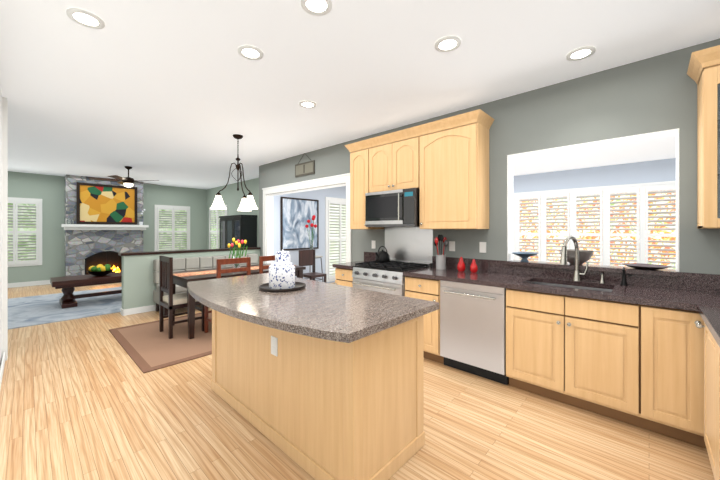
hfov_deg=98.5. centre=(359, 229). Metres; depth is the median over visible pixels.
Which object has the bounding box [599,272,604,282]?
soap dispenser
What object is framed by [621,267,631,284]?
tap
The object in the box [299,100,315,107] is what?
recessed light
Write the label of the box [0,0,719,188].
ceiling
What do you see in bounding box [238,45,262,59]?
recessed light
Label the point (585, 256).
bronze bowl
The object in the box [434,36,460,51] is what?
recessed light
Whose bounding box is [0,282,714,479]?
floor
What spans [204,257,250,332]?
chair
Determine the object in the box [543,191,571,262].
sunroom window
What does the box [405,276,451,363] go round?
base cabinet
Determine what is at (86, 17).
recessed light
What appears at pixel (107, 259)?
fireplace screen
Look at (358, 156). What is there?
upper cabinet
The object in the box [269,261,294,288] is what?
ginger jar
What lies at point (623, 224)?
sunroom window
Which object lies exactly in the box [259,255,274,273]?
chair
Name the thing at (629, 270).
ledge
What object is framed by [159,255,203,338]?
chair
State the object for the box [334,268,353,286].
base cabinet
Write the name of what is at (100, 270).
decor
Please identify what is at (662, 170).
wall
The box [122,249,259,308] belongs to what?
wall
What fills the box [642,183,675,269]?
sunroom window
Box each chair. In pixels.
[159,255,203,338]
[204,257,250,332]
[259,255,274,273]
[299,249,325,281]
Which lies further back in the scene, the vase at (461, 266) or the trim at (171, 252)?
the trim at (171, 252)
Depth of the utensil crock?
3.52 m
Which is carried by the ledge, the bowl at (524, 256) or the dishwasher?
the bowl at (524, 256)
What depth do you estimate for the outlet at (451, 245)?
3.63 m
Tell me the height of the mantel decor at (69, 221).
0.457 m
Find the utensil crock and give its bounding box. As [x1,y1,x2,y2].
[434,234,447,269]
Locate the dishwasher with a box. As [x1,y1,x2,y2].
[440,280,508,384]
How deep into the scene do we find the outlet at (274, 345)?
1.97 m
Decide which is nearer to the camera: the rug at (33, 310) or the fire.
the rug at (33, 310)
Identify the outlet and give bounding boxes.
[271,336,277,355]
[372,241,375,248]
[449,241,454,250]
[479,242,485,252]
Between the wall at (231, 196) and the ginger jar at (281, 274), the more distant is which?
the wall at (231, 196)
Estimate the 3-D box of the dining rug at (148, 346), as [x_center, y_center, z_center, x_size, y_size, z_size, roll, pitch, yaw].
[-1.866,1.355,4.495,1.860,0.009,2.530,0,0,43]
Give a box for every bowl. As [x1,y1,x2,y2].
[511,252,537,261]
[559,249,592,264]
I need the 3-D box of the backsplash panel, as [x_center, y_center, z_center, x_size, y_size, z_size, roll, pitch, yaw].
[0.620,0.183,4.067,0.750,0.437,0.002,0,0,43]
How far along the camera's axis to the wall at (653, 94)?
2.81 m
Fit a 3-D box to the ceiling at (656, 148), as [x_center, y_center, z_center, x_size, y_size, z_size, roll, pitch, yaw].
[2.573,-1.270,5.326,8.500,0.060,4.200,0,0,43]
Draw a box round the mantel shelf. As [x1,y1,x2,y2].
[62,224,148,229]
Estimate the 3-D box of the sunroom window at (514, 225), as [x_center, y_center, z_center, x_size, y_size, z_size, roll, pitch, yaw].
[3.352,-0.010,7.224,0.529,1.579,0.059,0,0,43]
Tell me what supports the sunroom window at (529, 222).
in the wall at (662, 170)
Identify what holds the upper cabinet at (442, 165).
attached to the wall at (653, 94)
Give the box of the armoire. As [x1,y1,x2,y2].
[219,215,256,248]
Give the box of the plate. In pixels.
[622,263,671,269]
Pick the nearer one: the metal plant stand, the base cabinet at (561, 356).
the base cabinet at (561, 356)
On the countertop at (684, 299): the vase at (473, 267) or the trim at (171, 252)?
the vase at (473, 267)
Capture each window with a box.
[8,197,41,266]
[154,205,189,250]
[209,205,227,248]
[513,181,675,266]
[513,195,515,259]
[516,193,542,260]
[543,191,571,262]
[572,188,604,264]
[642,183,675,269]
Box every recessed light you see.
[66,8,104,28]
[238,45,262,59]
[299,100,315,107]
[301,0,331,15]
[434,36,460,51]
[566,46,595,60]
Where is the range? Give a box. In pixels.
[352,260,431,295]
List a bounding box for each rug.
[8,287,121,328]
[109,312,211,372]
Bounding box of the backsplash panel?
[385,227,432,262]
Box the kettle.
[375,246,389,261]
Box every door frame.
[2,97,7,360]
[262,173,350,263]
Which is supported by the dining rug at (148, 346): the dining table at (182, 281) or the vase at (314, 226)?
the dining table at (182, 281)
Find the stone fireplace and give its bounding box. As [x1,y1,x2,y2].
[65,175,142,275]
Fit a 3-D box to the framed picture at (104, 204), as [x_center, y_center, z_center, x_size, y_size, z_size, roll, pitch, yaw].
[-6.695,-0.677,8.253,0.050,1.045,1.260,0,0,43]
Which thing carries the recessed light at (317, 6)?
in the ceiling at (177, 93)
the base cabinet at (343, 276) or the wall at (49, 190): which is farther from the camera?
the wall at (49, 190)
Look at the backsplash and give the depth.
2.65 m
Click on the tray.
(267, 288)
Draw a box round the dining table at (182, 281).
[173,263,305,338]
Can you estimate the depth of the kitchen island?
1.75 m
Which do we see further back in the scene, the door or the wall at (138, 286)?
the door
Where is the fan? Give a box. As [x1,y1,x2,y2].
[88,166,158,186]
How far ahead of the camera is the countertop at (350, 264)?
4.04 m
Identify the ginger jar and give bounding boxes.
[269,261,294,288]
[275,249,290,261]
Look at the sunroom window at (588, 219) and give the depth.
6.11 m
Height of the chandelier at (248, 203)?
1.080 m
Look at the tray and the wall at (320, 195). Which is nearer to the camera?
the tray
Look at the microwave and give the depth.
3.71 m
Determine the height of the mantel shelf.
0.140 m
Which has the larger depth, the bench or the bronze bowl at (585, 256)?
the bench
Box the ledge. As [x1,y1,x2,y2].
[507,260,676,276]
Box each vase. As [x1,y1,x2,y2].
[228,238,246,267]
[305,215,316,249]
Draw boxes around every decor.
[67,209,145,224]
[87,264,113,275]
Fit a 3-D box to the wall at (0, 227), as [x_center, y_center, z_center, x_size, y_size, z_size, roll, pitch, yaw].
[-1.055,-0.010,0.628,7.400,2.740,0.160,0,0,43]
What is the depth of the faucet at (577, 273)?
2.72 m
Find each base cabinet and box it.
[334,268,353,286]
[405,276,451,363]
[516,308,607,416]
[608,300,687,442]
[688,312,705,447]
[696,305,719,479]
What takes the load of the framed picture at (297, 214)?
attached to the wall at (320, 195)
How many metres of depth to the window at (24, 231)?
7.45 m
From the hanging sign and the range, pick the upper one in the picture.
the hanging sign
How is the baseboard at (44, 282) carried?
attached to the wall at (49, 190)
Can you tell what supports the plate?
on the ledge
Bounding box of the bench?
[153,254,257,315]
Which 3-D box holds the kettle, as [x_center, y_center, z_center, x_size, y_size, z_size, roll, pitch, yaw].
[0.279,0.310,4.053,0.190,0.207,0.239,0,0,43]
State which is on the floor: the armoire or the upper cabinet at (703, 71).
the armoire
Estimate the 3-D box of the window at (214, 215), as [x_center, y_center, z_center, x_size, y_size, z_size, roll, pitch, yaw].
[-4.541,0.050,9.867,1.340,1.640,0.059,0,0,43]
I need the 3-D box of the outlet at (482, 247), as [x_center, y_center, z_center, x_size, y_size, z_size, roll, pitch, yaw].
[1.344,0.190,3.391,0.072,0.116,0.005,0,0,43]
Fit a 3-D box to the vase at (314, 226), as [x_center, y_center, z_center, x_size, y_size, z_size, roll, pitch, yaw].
[-1.077,0.123,6.993,0.251,0.923,0.252,0,0,43]
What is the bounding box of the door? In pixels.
[325,197,345,281]
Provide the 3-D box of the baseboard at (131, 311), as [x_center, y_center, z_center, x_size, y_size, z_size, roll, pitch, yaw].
[-2.952,1.310,5.776,0.043,0.100,2.373,0,0,43]
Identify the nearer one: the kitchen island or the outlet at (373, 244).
the kitchen island
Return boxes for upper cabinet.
[348,145,383,228]
[368,133,411,192]
[412,117,490,228]
[687,45,719,228]
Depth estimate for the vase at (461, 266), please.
3.36 m
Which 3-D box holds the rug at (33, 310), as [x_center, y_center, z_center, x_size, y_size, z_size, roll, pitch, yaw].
[-5.381,1.353,5.667,2.800,0.011,3.350,0,0,43]
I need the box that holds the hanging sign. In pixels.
[295,154,314,176]
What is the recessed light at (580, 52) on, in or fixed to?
in the ceiling at (177, 93)
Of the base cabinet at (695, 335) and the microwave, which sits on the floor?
the base cabinet at (695, 335)
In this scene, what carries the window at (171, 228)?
in the wall at (49, 190)
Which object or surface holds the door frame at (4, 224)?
attached to the wall at (0, 227)
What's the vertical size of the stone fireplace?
2.736 m
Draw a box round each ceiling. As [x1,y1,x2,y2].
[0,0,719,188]
[513,135,675,175]
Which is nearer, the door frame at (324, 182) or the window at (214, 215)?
the door frame at (324, 182)
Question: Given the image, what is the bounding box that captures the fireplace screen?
[85,251,121,274]
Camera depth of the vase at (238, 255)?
4.65 m
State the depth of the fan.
6.67 m
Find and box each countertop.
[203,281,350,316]
[332,260,375,267]
[404,268,719,311]
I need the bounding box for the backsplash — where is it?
[364,252,719,291]
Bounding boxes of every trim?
[118,247,260,255]
[507,128,678,271]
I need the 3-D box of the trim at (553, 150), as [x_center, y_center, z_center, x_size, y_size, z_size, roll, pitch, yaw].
[2.040,-0.209,2.855,1.248,1.139,0.158,0,0,43]
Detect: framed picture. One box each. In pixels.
[76,182,136,223]
[281,197,318,250]
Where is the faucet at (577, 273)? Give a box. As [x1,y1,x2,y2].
[560,236,587,280]
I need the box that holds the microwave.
[365,188,419,226]
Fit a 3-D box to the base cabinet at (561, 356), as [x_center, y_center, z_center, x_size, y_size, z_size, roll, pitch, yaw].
[1.735,1.059,2.593,0.620,0.598,0.420,0,0,43]
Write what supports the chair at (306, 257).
on the floor
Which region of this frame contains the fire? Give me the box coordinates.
[111,266,119,272]
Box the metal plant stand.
[304,255,323,281]
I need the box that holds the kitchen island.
[207,277,426,479]
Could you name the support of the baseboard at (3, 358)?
attached to the wall at (0, 227)
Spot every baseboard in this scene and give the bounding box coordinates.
[0,352,4,388]
[8,280,50,287]
[121,305,155,315]
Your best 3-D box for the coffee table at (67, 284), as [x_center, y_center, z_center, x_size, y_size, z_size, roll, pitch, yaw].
[-4.934,1.108,5.941,0.720,0.476,1.400,0,0,43]
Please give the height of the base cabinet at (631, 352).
0.866 m
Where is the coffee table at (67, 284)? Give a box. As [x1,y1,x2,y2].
[50,272,121,308]
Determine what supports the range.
on the floor
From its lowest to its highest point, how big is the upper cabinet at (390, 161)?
0.625 m
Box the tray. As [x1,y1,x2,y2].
[259,282,305,291]
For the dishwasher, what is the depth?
2.84 m
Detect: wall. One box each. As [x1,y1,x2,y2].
[0,88,1,366]
[8,171,206,282]
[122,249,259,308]
[207,178,258,248]
[259,38,719,273]
[273,186,345,282]
[513,158,675,192]
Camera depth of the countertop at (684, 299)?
2.42 m
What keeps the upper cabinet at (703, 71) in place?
attached to the wall at (653, 94)
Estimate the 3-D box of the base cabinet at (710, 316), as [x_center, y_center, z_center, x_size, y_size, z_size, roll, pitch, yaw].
[1.735,0.904,1.087,0.656,0.908,1.516,0,0,43]
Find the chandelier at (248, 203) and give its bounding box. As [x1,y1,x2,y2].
[210,134,257,210]

